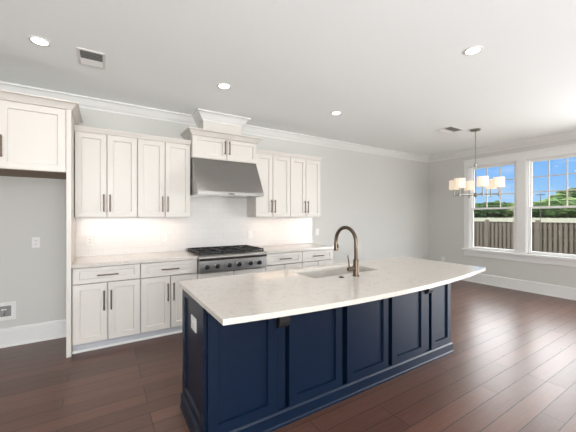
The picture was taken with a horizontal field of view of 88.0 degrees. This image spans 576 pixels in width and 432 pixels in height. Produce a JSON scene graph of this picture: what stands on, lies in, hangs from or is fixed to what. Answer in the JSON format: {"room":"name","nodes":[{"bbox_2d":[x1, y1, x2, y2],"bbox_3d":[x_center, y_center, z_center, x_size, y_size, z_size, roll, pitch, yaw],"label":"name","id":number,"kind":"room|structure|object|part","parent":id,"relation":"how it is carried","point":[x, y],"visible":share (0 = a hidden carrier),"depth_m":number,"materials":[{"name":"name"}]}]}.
{"room":"kitchen","nodes":[
{"label":"kitchen","id":0,"kind":"room"},
{"bbox_2d":[0,108,427,327],"bbox_3d":[-0.870,0.000,4.657,10.260,2.800,0.200,0,0,-32],"label":"wall","id":1,"kind":"structure","parent":0,"point":[383,199],"depth_m":5.12,"materials":[{"name":"paint"}]},
{"bbox_2d":[0,301,15,320],"bbox_3d":[-3.043,1.020,3.171,0.220,0.190,0.029,0,0,-32],"label":"box","id":2,"kind":"object","parent":1,"relation":"attached to","point":[7,309],"visible":1,"depth_m":3.20,"materials":[{"name":"white plastic"}]},
{"bbox_2d":[0,319,65,347],"bbox_3d":[-2.954,1.298,3.221,1.003,0.203,0.026,0,0,-32],"label":"baseboard","id":3,"kind":"structure","parent":1,"relation":"attached to","point":[43,331],"depth_m":3.30,"materials":[{"name":"paint"}]},
{"bbox_2d":[32,237,39,247],"bbox_3d":[-2.809,0.295,3.321,0.070,0.118,0.010,0,0,-32],"label":"electrical outlet","id":4,"kind":"object","parent":1,"relation":"attached to","point":[35,240],"visible":1,"depth_m":3.32,"materials":[{"name":"white plastic"}]},
{"bbox_2d":[75,131,136,216],"bbox_3d":[-2.139,-0.459,3.528,0.615,0.943,0.366,0,0,-32],"label":"upper cabinet","id":5,"kind":"object","parent":1,"relation":"attached to","point":[105,165],"visible":0.99,"depth_m":3.39,"materials":[{"name":"paint"}]},
{"bbox_3d":[-2.205,-0.458,3.339,0.293,0.937,0.040,0,0,-32],"label":"door","id":6,"kind":"part","parent":5,"relation":"part of","materials":[{"name":"paint"}]},
{"bbox_3d":[-2.083,-0.147,3.370,0.014,0.195,0.038,0,0,-32],"label":"handle","id":7,"kind":"part","parent":5,"relation":"part of","materials":[{"name":"brown metal"}]},
{"bbox_2d":[81,217,134,217],"bbox_3d":[-2.114,0.018,3.525,0.550,0.010,0.044,0,0,-32],"label":"light","id":8,"kind":"object","parent":5,"relation":"attached to","point":[81,217],"visible":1,"depth_m":3.50,"materials":[{"name":"white plastic"}]},
{"bbox_3d":[-2.031,-0.147,3.403,0.014,0.195,0.038,0,0,-32],"label":"handle","id":9,"kind":"part","parent":5,"relation":"part of","materials":[{"name":"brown metal"}]},
{"bbox_3d":[-1.945,-0.458,3.502,0.304,0.937,0.040,0,0,-32],"label":"door","id":10,"kind":"part","parent":5,"relation":"part of","materials":[{"name":"paint"}]},
{"bbox_2d":[137,139,189,216],"bbox_3d":[-1.615,-0.459,3.856,0.622,0.943,0.366,0,0,-32],"label":"upper cabinet","id":11,"kind":"object","parent":1,"relation":"attached to","point":[163,168],"visible":0.99,"depth_m":3.71,"materials":[{"name":"paint"}]},
{"bbox_2d":[74,125,190,144],"bbox_3d":[-1.791,-0.956,3.555,1.239,0.052,0.032,0,0,-32],"label":"crown molding","id":12,"kind":"structure","parent":11,"relation":"attached to","point":[76,127],"depth_m":3.51,"materials":[{"name":"paint"}]},
{"bbox_3d":[-1.681,-0.458,3.666,0.300,0.937,0.040,0,0,-32],"label":"door","id":13,"kind":"part","parent":11,"relation":"part of","materials":[{"name":"paint"}]},
{"bbox_2d":[140,217,183,217],"bbox_3d":[-1.614,0.018,3.838,0.530,0.010,0.044,0,0,-32],"label":"light","id":14,"kind":"object","parent":11,"relation":"attached to","point":[140,217],"visible":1,"depth_m":3.81,"materials":[{"name":"white plastic"}]},
{"bbox_3d":[-1.417,-0.458,3.831,0.304,0.937,0.040,0,0,-32],"label":"door","id":15,"kind":"part","parent":11,"relation":"part of","materials":[{"name":"paint"}]},
{"bbox_2d":[76,197,311,256],"bbox_3d":[-1.035,0.092,4.429,3.451,0.785,0.010,0,0,-32],"label":"backsplash","id":16,"kind":"structure","parent":1,"relation":"attached to","point":[212,222],"depth_m":4.25,"materials":[{"name":"tile"}]},
{"bbox_2d":[86,236,93,245],"bbox_3d":[-2.377,0.300,3.578,0.072,0.115,0.010,0,0,-32],"label":"electrical outlet","id":17,"kind":"object","parent":16,"relation":"attached to","point":[89,239],"visible":1,"depth_m":3.58,"materials":[{"name":"white plastic"}]},
{"bbox_2d":[161,233,165,241],"bbox_3d":[-1.677,0.288,4.016,0.072,0.115,0.010,0,0,-32],"label":"electrical outlet","id":18,"kind":"object","parent":16,"relation":"attached to","point":[163,235],"visible":1,"depth_m":4.01,"materials":[{"name":"white plastic"}]},
{"bbox_2d":[197,120,240,134],"bbox_3d":[-0.988,-1.264,4.288,0.548,0.271,0.300,0,0,-32],"label":"trim","id":19,"kind":"structure","parent":1,"relation":"attached to","point":[208,125],"depth_m":4.14,"materials":[{"name":"paint"}]},
{"bbox_2d":[180,127,262,163],"bbox_3d":[-0.930,-0.947,4.234,1.056,0.367,0.451,0,0,-32],"label":"upper cabinet","id":20,"kind":"object","parent":1,"relation":"attached to","point":[205,143],"visible":0.96,"depth_m":4.06,"materials":[{"name":"paint"}]},
{"bbox_3d":[-1.044,-0.911,3.987,0.460,0.282,0.020,0,0,-32],"label":"door","id":21,"kind":"part","parent":20,"relation":"part of","materials":[{"name":"paint"}]},
{"bbox_3d":[-0.930,-1.093,4.234,1.056,0.074,0.451,0,0,-32],"label":"crown","id":22,"kind":"part","parent":20,"relation":"part of","materials":[{"name":"paint"}]},
{"bbox_3d":[-0.652,-0.911,4.232,0.446,0.282,0.020,0,0,-32],"label":"door","id":23,"kind":"part","parent":20,"relation":"part of","materials":[{"name":"paint"}]},
{"bbox_2d":[190,158,263,198],"bbox_3d":[-0.883,-0.516,4.157,0.915,0.488,0.632,0,0,-32],"label":"range hood","id":24,"kind":"object","parent":1,"relation":"attached to","point":[208,177],"visible":0.88,"depth_m":3.97,"materials":[{"name":"silver metal"}]},
{"bbox_2d":[247,153,289,216],"bbox_3d":[-0.296,-0.459,4.681,0.609,0.943,0.366,0,0,-32],"label":"upper cabinet","id":25,"kind":"object","parent":1,"relation":"attached to","point":[274,171],"visible":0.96,"depth_m":4.55,"materials":[{"name":"paint"}]},
{"bbox_3d":[-0.364,-0.458,4.489,0.281,0.937,0.040,0,0,-32],"label":"door","id":26,"kind":"part","parent":25,"relation":"part of","materials":[{"name":"paint"}]},
{"bbox_3d":[-0.106,-0.458,4.651,0.310,0.937,0.040,0,0,-32],"label":"door","id":27,"kind":"part","parent":25,"relation":"part of","materials":[{"name":"paint"}]},
{"bbox_2d":[0,81,575,162],"bbox_3d":[1.311,-1.344,1.185,9.880,0.112,8.000,0,0,-32],"label":"trim","id":28,"kind":"structure","parent":1,"relation":"attached to","point":[199,115],"depth_m":4.28,"materials":[{"name":"paint"}]},
{"bbox_2d":[290,158,319,216],"bbox_3d":[0.217,-0.459,5.001,0.601,0.943,0.366,0,0,-32],"label":"upper cabinet","id":29,"kind":"object","parent":1,"relation":"attached to","point":[304,174],"visible":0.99,"depth_m":4.86,"materials":[{"name":"paint"}]},
{"bbox_2d":[257,149,322,160],"bbox_3d":[-0.028,-0.956,4.851,1.241,0.052,0.361,0,0,-32],"label":"crown molding","id":30,"kind":"structure","parent":29,"relation":"attached to","point":[258,150],"depth_m":4.67,"materials":[{"name":"paint"}]},
{"bbox_3d":[0.157,-0.458,4.814,0.291,0.937,0.040,0,0,-32],"label":"door","id":31,"kind":"part","parent":29,"relation":"part of","materials":[{"name":"paint"}]},
{"bbox_3d":[0.411,-0.458,4.974,0.292,0.937,0.040,0,0,-32],"label":"door","id":32,"kind":"part","parent":29,"relation":"part of","materials":[{"name":"paint"}]},
{"bbox_2d":[0,0,575,156],"bbox_3d":[1.484,-1.525,1.145,10.530,0.250,8.650,0,0,-32],"label":"ceiling","id":33,"kind":"structure","parent":0,"point":[397,73],"depth_m":2.68,"materials":[{"name":"paint"}]},
{"bbox_2d":[28,36,50,46],"bbox_3d":[-1.986,-1.396,2.385,0.144,0.006,0.144,0,0,-32],"label":"recessed light","id":34,"kind":"object","parent":33,"relation":"in","point":[37,40],"visible":1,"depth_m":2.38,"materials":[{"name":"white plastic"}]},
{"bbox_2d":[76,47,105,68],"bbox_3d":[-1.746,-1.394,2.650,0.208,0.012,0.305,0,0,-32],"label":"ceiling vent","id":35,"kind":"object","parent":33,"relation":"in","point":[85,57],"visible":1,"depth_m":2.64,"materials":[{"name":"white plastic"}]},
{"bbox_2d":[217,83,230,88],"bbox_3d":[-0.689,-1.396,3.209,0.144,0.006,0.144,0,0,-32],"label":"recessed light","id":36,"kind":"object","parent":33,"relation":"in","point":[220,85],"visible":1,"depth_m":3.20,"materials":[{"name":"white plastic"}]},
{"bbox_2d":[331,111,340,114],"bbox_3d":[0.653,-1.396,4.050,0.144,0.006,0.144,0,0,-32],"label":"recessed light","id":37,"kind":"object","parent":33,"relation":"in","point":[334,112],"visible":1,"depth_m":4.05,"materials":[{"name":"white plastic"}]},
{"bbox_2d":[435,126,463,133],"bbox_3d":[2.619,-1.394,4.838,0.350,0.012,0.270,0,0,-32],"label":"ceiling vent","id":38,"kind":"object","parent":33,"relation":"in","point":[450,129],"visible":1,"depth_m":4.82,"materials":[{"name":"white plastic"}]},
{"bbox_2d":[463,46,482,55],"bbox_3d":[1.565,-1.396,2.520,0.144,0.006,0.144,0,0,-32],"label":"recessed light","id":39,"kind":"object","parent":33,"relation":"in","point":[473,50],"visible":1,"depth_m":2.51,"materials":[{"name":"white plastic"}]},
{"bbox_2d":[449,128,504,197],"bbox_3d":[3.034,-0.842,4.823,0.753,1.114,0.764,0,0,-32],"label":"chandelier","id":40,"kind":"object","parent":33,"relation":"hanging from","point":[482,181],"visible":1,"depth_m":4.73,"materials":[{"name":"white fabric"}]},
{"bbox_3d":[2.814,-0.522,5.043,0.156,0.152,0.156,0,0,-32],"label":"lamp shade","id":41,"kind":"part","parent":40,"relation":"part of","materials":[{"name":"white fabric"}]},
{"bbox_3d":[2.733,-0.522,4.742,0.156,0.152,0.156,0,0,-32],"label":"lamp shade","id":42,"kind":"part","parent":40,"relation":"part of","materials":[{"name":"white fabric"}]},
{"bbox_3d":[3.115,-0.522,5.124,0.156,0.152,0.156,0,0,-32],"label":"lamp shade","id":43,"kind":"part","parent":40,"relation":"part of","materials":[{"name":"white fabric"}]},
{"bbox_3d":[3.034,-1.105,4.823,0.010,0.530,0.010,0,0,35],"label":"rod","id":44,"kind":"part","parent":40,"relation":"part of","materials":[{"name":"silver metal"}]},
{"bbox_3d":[2.954,-0.522,4.521,0.156,0.152,0.156,0,0,-32],"label":"lamp shade","id":45,"kind":"part","parent":40,"relation":"part of","materials":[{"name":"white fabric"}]},
{"bbox_3d":[3.336,-0.522,4.904,0.156,0.152,0.156,0,0,-32],"label":"lamp shade","id":46,"kind":"part","parent":40,"relation":"part of","materials":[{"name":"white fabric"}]},
{"bbox_3d":[3.255,-0.522,4.602,0.156,0.152,0.156,0,0,-32],"label":"lamp shade","id":47,"kind":"part","parent":40,"relation":"part of","materials":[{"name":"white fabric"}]},
{"bbox_2d":[0,280,575,431],"bbox_3d":[1.311,1.500,1.185,10.280,0.200,8.400,0,0,-32],"label":"floor","id":48,"kind":"structure","parent":0,"point":[511,367],"depth_m":2.48,"materials":[{"name":"brown wood"}]},
{"bbox_2d":[0,89,81,357],"bbox_3d":[-2.770,0.138,2.925,1.207,2.524,0.721,0,0,-32],"label":"refrigerator surround","id":49,"kind":"object","parent":48,"relation":"on","point":[37,133],"visible":0.88,"depth_m":2.87,"materials":[{"name":"paint"}]},
{"bbox_3d":[-2.577,-0.630,2.677,0.014,0.200,0.038,0,0,-32],"label":"handle","id":50,"kind":"part","parent":49,"relation":"part of","materials":[{"name":"brown metal"}]},
{"bbox_3d":[-2.406,-0.741,2.817,0.492,0.618,0.020,0,0,-32],"label":"door","id":51,"kind":"part","parent":49,"relation":"part of","materials":[{"name":"paint"}]},
{"bbox_3d":[-2.793,-0.432,2.963,1.003,0.012,0.630,0,0,-32],"label":"panel","id":52,"kind":"part","parent":49,"relation":"part of","materials":[{"name":"brown wood"}]},
{"bbox_3d":[-2.770,-1.088,2.925,1.207,0.072,0.721,0,0,-32],"label":"crown","id":53,"kind":"part","parent":49,"relation":"part of","materials":[{"name":"paint"}]},
{"bbox_3d":[-2.344,0.172,3.228,0.040,2.455,0.659,0,0,-32],"label":"panel","id":54,"kind":"part","parent":49,"relation":"part of","materials":[{"name":"paint"}]},
{"bbox_2d":[72,264,139,353],"bbox_3d":[-2.060,0.962,3.401,0.619,0.876,0.666,0,0,-32],"label":"base cabinet","id":55,"kind":"object","parent":48,"relation":"on","point":[105,299],"visible":0.96,"depth_m":3.14,"materials":[{"name":"paint"}]},
{"bbox_3d":[-2.046,1.002,3.084,0.298,0.604,0.040,0,0,-32],"label":"door","id":56,"kind":"part","parent":55,"relation":"part of","materials":[{"name":"paint"}]},
{"bbox_3d":[-1.923,0.882,3.117,0.014,0.205,0.038,0,0,-32],"label":"handle","id":57,"kind":"part","parent":55,"relation":"part of","materials":[{"name":"brown metal"}]},
{"bbox_3d":[-1.928,1.390,3.190,0.619,0.020,0.017,0,0,-32],"label":"shoe moulding","id":58,"kind":"part","parent":55,"relation":"part of","materials":[{"name":"paint"}]},
{"bbox_3d":[-1.914,0.612,3.167,0.610,0.160,0.040,0,0,-32],"label":"drawer","id":59,"kind":"part","parent":55,"relation":"part of","materials":[{"name":"paint"}]},
{"bbox_3d":[-1.893,0.615,3.135,0.195,0.014,0.038,0,0,-32],"label":"handle","id":60,"kind":"part","parent":55,"relation":"part of","materials":[{"name":"brown metal"}]},
{"bbox_3d":[-1.784,1.002,3.248,0.303,0.604,0.040,0,0,-32],"label":"door","id":61,"kind":"part","parent":55,"relation":"part of","materials":[{"name":"paint"}]},
{"bbox_2d":[140,259,196,340],"bbox_3d":[-1.532,0.962,3.731,0.625,0.876,0.666,0,0,-32],"label":"base cabinet","id":62,"kind":"object","parent":48,"relation":"on","point":[160,291],"visible":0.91,"depth_m":3.45,"materials":[{"name":"paint"}]},
{"bbox_2d":[71,251,197,268],"bbox_3d":[-1.798,0.505,3.568,1.244,0.038,0.658,0,0,-32],"label":"countertop","id":63,"kind":"structure","parent":62,"relation":"on","point":[123,259],"depth_m":3.41,"materials":[{"name":"stone"}]},
{"bbox_2d":[186,245,266,273],"bbox_3d":[-0.846,0.570,4.087,0.914,0.260,0.722,0,0,-32],"label":"rangetop","id":64,"kind":"object","parent":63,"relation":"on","point":[234,257],"visible":0.99,"depth_m":3.84,"materials":[{"name":"silver metal"}]},
{"bbox_2d":[187,249,263,255],"bbox_3d":[-0.863,0.478,4.113,0.890,0.008,0.580,0,0,-32],"label":"cooktop","id":65,"kind":"object","parent":64,"relation":"on","point":[200,253],"depth_m":3.88,"materials":[{"name":"metal"}]},
{"bbox_3d":[-0.689,0.623,3.836,0.902,0.145,0.040,0,0,-32],"label":"control panel","id":66,"kind":"part","parent":64,"relation":"part of","materials":[{"name":"silver metal"}]},
{"bbox_3d":[-1.516,1.002,3.416,0.309,0.604,0.040,0,0,-32],"label":"door","id":67,"kind":"part","parent":62,"relation":"part of","materials":[{"name":"paint"}]},
{"bbox_3d":[-1.400,1.390,3.519,0.625,0.020,0.017,0,0,-32],"label":"shoe moulding","id":68,"kind":"part","parent":62,"relation":"part of","materials":[{"name":"paint"}]},
{"bbox_3d":[-1.386,0.612,3.497,0.616,0.160,0.040,0,0,-32],"label":"drawer","id":69,"kind":"part","parent":62,"relation":"part of","materials":[{"name":"paint"}]},
{"bbox_3d":[-1.334,0.882,3.484,0.014,0.205,0.038,0,0,-32],"label":"handle","id":70,"kind":"part","parent":62,"relation":"part of","materials":[{"name":"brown metal"}]},
{"bbox_3d":[-1.251,1.002,3.581,0.298,0.604,0.040,0,0,-32],"label":"door","id":71,"kind":"part","parent":62,"relation":"part of","materials":[{"name":"paint"}]},
{"bbox_2d":[197,267,265,278],"bbox_3d":[-0.865,1.051,4.148,0.948,0.698,0.666,0,0,-32],"label":"base cabinet","id":72,"kind":"object","parent":48,"relation":"on","point":[261,269],"visible":0.09,"depth_m":3.87,"materials":[{"name":"paint"}]},
{"bbox_3d":[-0.920,1.010,3.788,0.465,0.588,0.040,0,0,-32],"label":"door","id":73,"kind":"part","parent":72,"relation":"part of","materials":[{"name":"paint"}]},
{"bbox_3d":[-0.518,1.010,4.039,0.465,0.588,0.040,0,0,-32],"label":"door","id":74,"kind":"part","parent":72,"relation":"part of","materials":[{"name":"paint"}]},
{"bbox_2d":[266,251,301,271],"bbox_3d":[-0.203,0.962,4.562,0.615,0.876,0.666,0,0,-32],"label":"base cabinet","id":75,"kind":"object","parent":48,"relation":"on","point":[287,260],"visible":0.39,"depth_m":4.30,"materials":[{"name":"paint"}]},
{"bbox_3d":[-0.187,1.002,4.246,0.299,0.604,0.040,0,0,-32],"label":"door","id":76,"kind":"part","parent":75,"relation":"part of","materials":[{"name":"paint"}]},
{"bbox_3d":[0.074,1.002,4.409,0.298,0.604,0.040,0,0,-32],"label":"door","id":77,"kind":"part","parent":75,"relation":"part of","materials":[{"name":"paint"}]},
{"bbox_2d":[255,243,333,253],"bbox_3d":[0.040,0.505,4.717,1.252,0.038,0.658,0,0,-32],"label":"countertop","id":78,"kind":"structure","parent":75,"relation":"on","point":[307,246],"depth_m":4.60,"materials":[{"name":"stone"}]},
{"bbox_2d":[180,283,453,431],"bbox_3d":[0.455,0.958,2.631,2.590,0.884,0.618,0,0,-32],"label":"kitchen island","id":79,"kind":"object","parent":48,"relation":"on","point":[267,375],"visible":0.59,"depth_m":2.11,"materials":[{"name":"blue paint"}]},
{"bbox_3d":[-0.567,0.908,2.342,0.502,0.764,0.024,0,0,-32],"label":"door","id":80,"kind":"part","parent":79,"relation":"part of","materials":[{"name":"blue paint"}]},
{"bbox_2d":[191,314,196,332],"bbox_3d":[-0.624,0.710,1.966,0.010,0.090,0.120,0,0,-32],"label":"electrical outlet","id":81,"kind":"object","parent":79,"relation":"attached to","point":[193,319],"visible":1,"depth_m":1.95,"materials":[{"name":"white plastic"}]},
{"bbox_3d":[-0.627,0.909,1.978,0.022,0.782,0.530,0,0,-32],"label":"panel","id":82,"kind":"part","parent":79,"relation":"part of","materials":[{"name":"blue paint"}]},
{"bbox_3d":[-0.286,0.909,1.880,0.459,0.782,0.062,0,0,-32],"label":"panel","id":83,"kind":"part","parent":79,"relation":"part of","materials":[{"name":"blue paint"}]},
{"bbox_3d":[0.196,0.909,2.182,0.479,0.782,0.062,0,0,-32],"label":"panel","id":84,"kind":"part","parent":79,"relation":"part of","materials":[{"name":"blue paint"}]},
{"bbox_3d":[0.458,1.348,2.627,2.590,0.104,0.580,0,0,-32],"label":"moulding","id":85,"kind":"part","parent":79,"relation":"part of","materials":[{"name":"blue paint"}]},
{"bbox_2d":[178,256,485,325],"bbox_3d":[0.563,0.501,2.453,2.590,0.030,1.057,0,0,-32],"label":"island countertop","id":86,"kind":"structure","parent":79,"relation":"on","point":[234,299],"depth_m":2.05,"materials":[{"name":"stone"}]},
{"bbox_2d":[297,267,369,277],"bbox_3d":[0.423,0.621,2.673,0.774,0.207,0.389,0,0,-32],"label":"sink","id":87,"kind":"object","parent":86,"relation":"in","point":[339,271],"visible":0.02,"depth_m":2.86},
{"bbox_2d":[334,226,359,276],"bbox_3d":[0.461,0.284,2.495,0.125,0.404,0.293,0,0,-32],"label":"kitchen faucet","id":88,"kind":"object","parent":86,"relation":"on","point":[355,268],"visible":1,"depth_m":2.40,"materials":[{"name":"brown metal"}]},
{"bbox_3d":[0.487,0.219,2.516,0.031,0.274,0.273,0,0,-32],"label":"spout","id":89,"kind":"part","parent":88,"relation":"part of","materials":[{"name":"brown metal"}]},
{"bbox_3d":[0.645,0.909,2.462,0.476,0.782,0.062,0,0,-32],"label":"panel","id":90,"kind":"part","parent":79,"relation":"part of","materials":[{"name":"blue paint"}]},
{"bbox_3d":[1.091,0.909,2.740,0.478,0.782,0.062,0,0,-32],"label":"panel","id":91,"kind":"part","parent":79,"relation":"part of","materials":[{"name":"blue paint"}]},
{"bbox_3d":[1.522,0.909,3.010,0.339,0.782,0.062,0,0,-32],"label":"panel","id":92,"kind":"part","parent":79,"relation":"part of","materials":[{"name":"blue paint"}]},
{"bbox_2d":[301,249,332,267],"bbox_3d":[0.313,0.962,4.884,0.600,0.876,0.666,0,0,-32],"label":"base cabinet","id":93,"kind":"object","parent":48,"relation":"on","point":[311,258],"visible":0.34,"depth_m":4.63,"materials":[{"name":"paint"}]},
{"bbox_3d":[0.332,1.002,4.570,0.291,0.604,0.040,0,0,-32],"label":"door","id":94,"kind":"part","parent":93,"relation":"part of","materials":[{"name":"paint"}]},
{"bbox_3d":[0.459,0.612,4.650,0.591,0.160,0.040,0,0,-32],"label":"drawer","id":95,"kind":"part","parent":93,"relation":"part of","materials":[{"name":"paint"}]},
{"bbox_3d":[0.586,1.002,4.729,0.291,0.604,0.040,0,0,-32],"label":"door","id":96,"kind":"part","parent":93,"relation":"part of","materials":[{"name":"paint"}]},
{"bbox_2d":[428,139,575,287],"bbox_3d":[5.577,0.000,3.850,0.180,2.800,8.000,0,0,-32],"label":"wall","id":97,"kind":"structure","parent":0,"point":[445,212],"depth_m":6.58,"materials":[{"name":"paint"}]},
{"bbox_2d":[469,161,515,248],"bbox_3d":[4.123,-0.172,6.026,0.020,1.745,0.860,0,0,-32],"label":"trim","id":98,"kind":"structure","parent":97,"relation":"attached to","point":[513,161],"depth_m":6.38,"materials":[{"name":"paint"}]},
{"bbox_2d":[470,162,515,252],"bbox_3d":[4.166,-0.172,6.052,0.080,1.745,0.860,0,0,-32],"label":"window","id":99,"kind":"structure","parent":97,"relation":"in","point":[472,170],"depth_m":6.15,"materials":[{"name":"plastic"}]},
{"bbox_3d":[4.151,0.252,6.043,0.030,0.853,0.790,0,0,-32],"label":"sash","id":100,"kind":"part","parent":99,"relation":"part of","materials":[{"name":"plastic"}]},
{"bbox_3d":[4.180,-0.579,6.061,0.030,0.888,0.790,0,0,-32],"label":"sash","id":101,"kind":"part","parent":99,"relation":"part of","materials":[{"name":"glass"}]},
{"bbox_2d":[476,166,513,206],"bbox_3d":[4.180,-0.579,6.061,0.020,0.832,0.734,0,0,-32],"label":"grille","id":102,"kind":"object","parent":99,"relation":"attached to","point":[486,167],"depth_m":6.14,"materials":[{"name":"white wood"}]},
{"bbox_2d":[462,273,575,300],"bbox_3d":[2.833,1.298,4.789,3.480,0.203,3.500,0,0,-32],"label":"baseboard","id":103,"kind":"structure","parent":97,"relation":"attached to","point":[564,292],"depth_m":5.51,"materials":[{"name":"paint"}]},
{"bbox_2d":[462,248,575,266],"bbox_3d":[4.365,0.775,5.581,0.082,0.150,2.130,0,0,-32],"label":"trim","id":104,"kind":"structure","parent":97,"relation":"attached to","point":[543,259],"depth_m":5.54,"materials":[{"name":"paint"}]},
{"bbox_2d":[463,143,575,253],"bbox_3d":[4.368,-0.230,5.583,0.034,1.940,2.110,0,0,-32],"label":"trim","id":105,"kind":"structure","parent":97,"relation":"attached to","point":[520,158],"depth_m":5.60,"materials":[{"name":"paint"}]},
{"bbox_2d":[528,154,575,257],"bbox_3d":[4.701,-0.172,5.196,0.080,1.745,0.860,0,0,-32],"label":"window","id":106,"kind":"structure","parent":97,"relation":"in","point":[530,162],"depth_m":5.37,"materials":[{"name":"plastic"}]},
{"bbox_3d":[4.687,0.252,5.187,0.030,0.853,0.790,0,0,-32],"label":"sash","id":107,"kind":"part","parent":106,"relation":"part of","materials":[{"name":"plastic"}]},
{"bbox_3d":[4.715,-0.579,5.205,0.030,0.888,0.790,0,0,-32],"label":"sash","id":108,"kind":"part","parent":106,"relation":"part of","materials":[{"name":"glass"}]},
{"bbox_2d":[532,158,575,205],"bbox_3d":[4.715,-0.579,5.205,0.020,0.832,0.734,0,0,-32],"label":"grille","id":109,"kind":"object","parent":106,"relation":"attached to","point":[546,159],"depth_m":5.30,"materials":[{"name":"white wood"}]},
{"label":"outside","id":110,"kind":"structure","parent":0,"visible":0},
{"bbox_2d":[559,197,575,200],"bbox_3d":[340.710,-15.968,357.437,27.091,15.276,25.654,0,0,-32],"label":"tree","id":111,"kind":"object","parent":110,"point":[569,198],"visible":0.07,"depth_m":355.84,"materials":[{"name":"green plant"}]},
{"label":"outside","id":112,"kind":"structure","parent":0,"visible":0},
{"bbox_2d":[474,217,575,221],"bbox_3d":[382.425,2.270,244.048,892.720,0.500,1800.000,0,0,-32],"label":"ground","id":113,"kind":"structure","parent":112,"point":[507,219],"depth_m":172.03,"materials":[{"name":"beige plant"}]},
{"bbox_2d":[474,206,487,217],"bbox_3d":[232.816,-4.605,361.841,19.197,14.826,23.876,0,0,-32],"label":"tree","id":114,"kind":"object","parent":113,"relation":"on","point":[477,213],"visible":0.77,"depth_m":355.23,"materials":[{"name":"green plant"}]},
{"bbox_2d":[478,202,489,217],"bbox_3d":[257.603,-7.281,385.617,24.716,21.717,26.848,0,0,-32],"label":"tree","id":115,"kind":"object","parent":113,"relation":"on","point":[483,203],"visible":0.02,"depth_m":383.91,"materials":[{"name":"green plant"}]},
{"bbox_2d":[483,200,508,217],"bbox_3d":[247.407,-8.010,353.403,27.630,21.061,29.775,0,0,-32],"label":"tree","id":116,"kind":"object","parent":113,"relation":"on","point":[497,213],"visible":0.61,"depth_m":346.49,"materials":[{"name":"green plant"}]},
{"bbox_2d":[502,202,513,217],"bbox_3d":[258.609,-6.218,344.662,24.659,19.085,25.619,0,0,-32],"label":"tree","id":117,"kind":"object","parent":113,"relation":"on","point":[510,212],"visible":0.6,"depth_m":339.79,"materials":[{"name":"green plant"}]},
{"bbox_2d":[474,220,575,254],"bbox_3d":[9.790,1.093,12.734,0.290,1.855,10.403,0,0,-32],"label":"wooden fence","id":118,"kind":"object","parent":113,"relation":"on","point":[550,237],"visible":0.31,"depth_m":12.06,"materials":[{"name":"brown wood"}]},
{"bbox_3d":[9.124,1.093,13.649,0.130,1.855,0.150,0,0,-32],"label":"post","id":119,"kind":"part","parent":118,"relation":"part of","materials":[{"name":"brown wood"}]},
{"bbox_3d":[9.813,1.075,12.747,0.177,1.460,10.400,0,0,-32],"label":"rail","id":120,"kind":"part","parent":118,"relation":"part of","materials":[{"name":"brown wood"}]},
{"bbox_3d":[10.115,1.093,12.063,0.130,1.855,0.150,0,0,-32],"label":"post","id":121,"kind":"part","parent":118,"relation":"part of","materials":[{"name":"brown wood"}]},
{"bbox_2d":[532,204,544,217],"bbox_3d":[275.461,-5.736,328.974,22.692,16.511,20.301,0,0,-32],"label":"tree","id":122,"kind":"object","parent":113,"relation":"on","point":[535,212],"visible":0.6,"depth_m":324.39,"materials":[{"name":"green plant"}]},
{"bbox_2d":[538,194,545,221],"bbox_3d":[71.110,-2.077,83.924,1.000,8.194,2.000,0,0,-32],"label":"utility pole","id":123,"kind":"object","parent":113,"relation":"on","point":[538,194],"visible":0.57,"depth_m":83.86,"materials":[{"name":"brown wood"}]},
{"bbox_2d":[538,197,563,217],"bbox_3d":[286.293,-8.436,322.251,28.660,23.307,27.367,0,0,-32],"label":"tree","id":124,"kind":"object","parent":113,"relation":"on","point":[549,212],"visible":0.6,"depth_m":316.33,"materials":[{"name":"green plant"}]},
{"bbox_2d":[557,201,575,217],"bbox_3d":[293.255,-6.496,313.432,22.602,18.031,26.046,0,0,-32],"label":"tree","id":125,"kind":"object","parent":113,"relation":"on","point":[566,212],"visible":0.6,"depth_m":307.95,"materials":[{"name":"green plant"}]},
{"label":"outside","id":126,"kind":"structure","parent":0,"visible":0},
{"bbox_3d":[471.054,-19.480,433.253,260.750,45.000,257.000,0,0,-32],"label":"hill","id":127,"kind":"object","parent":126,"visible":0},
{"bbox_2d":[546,195,565,199],"bbox_3d":[344.880,-19.119,381.175,28.401,15.378,25.038,0,0,-32],"label":"tree","id":128,"kind":"object","parent":127,"relation":"on","point":[559,197],"visible":0.12,"depth_m":375.93,"materials":[{"name":"green plant"}]},
{"bbox_2d":[550,193,570,197],"bbox_3d":[354.958,-23.404,385.920,26.526,14.649,28.325,0,0,-32],"label":"tree","id":129,"kind":"object","parent":127,"relation":"on","point":[556,194],"visible":0.12,"depth_m":382.55,"materials":[{"name":"green plant"}]},
{"bbox_2d":[559,191,575,197],"bbox_3d":[363.512,-26.255,386.855,27.382,14.149,24.844,0,0,-32],"label":"tree","id":130,"kind":"object","parent":127,"relation":"on","point":[562,192],"visible":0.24,"depth_m":378.69,"materials":[{"name":"green plant"}]}
]}

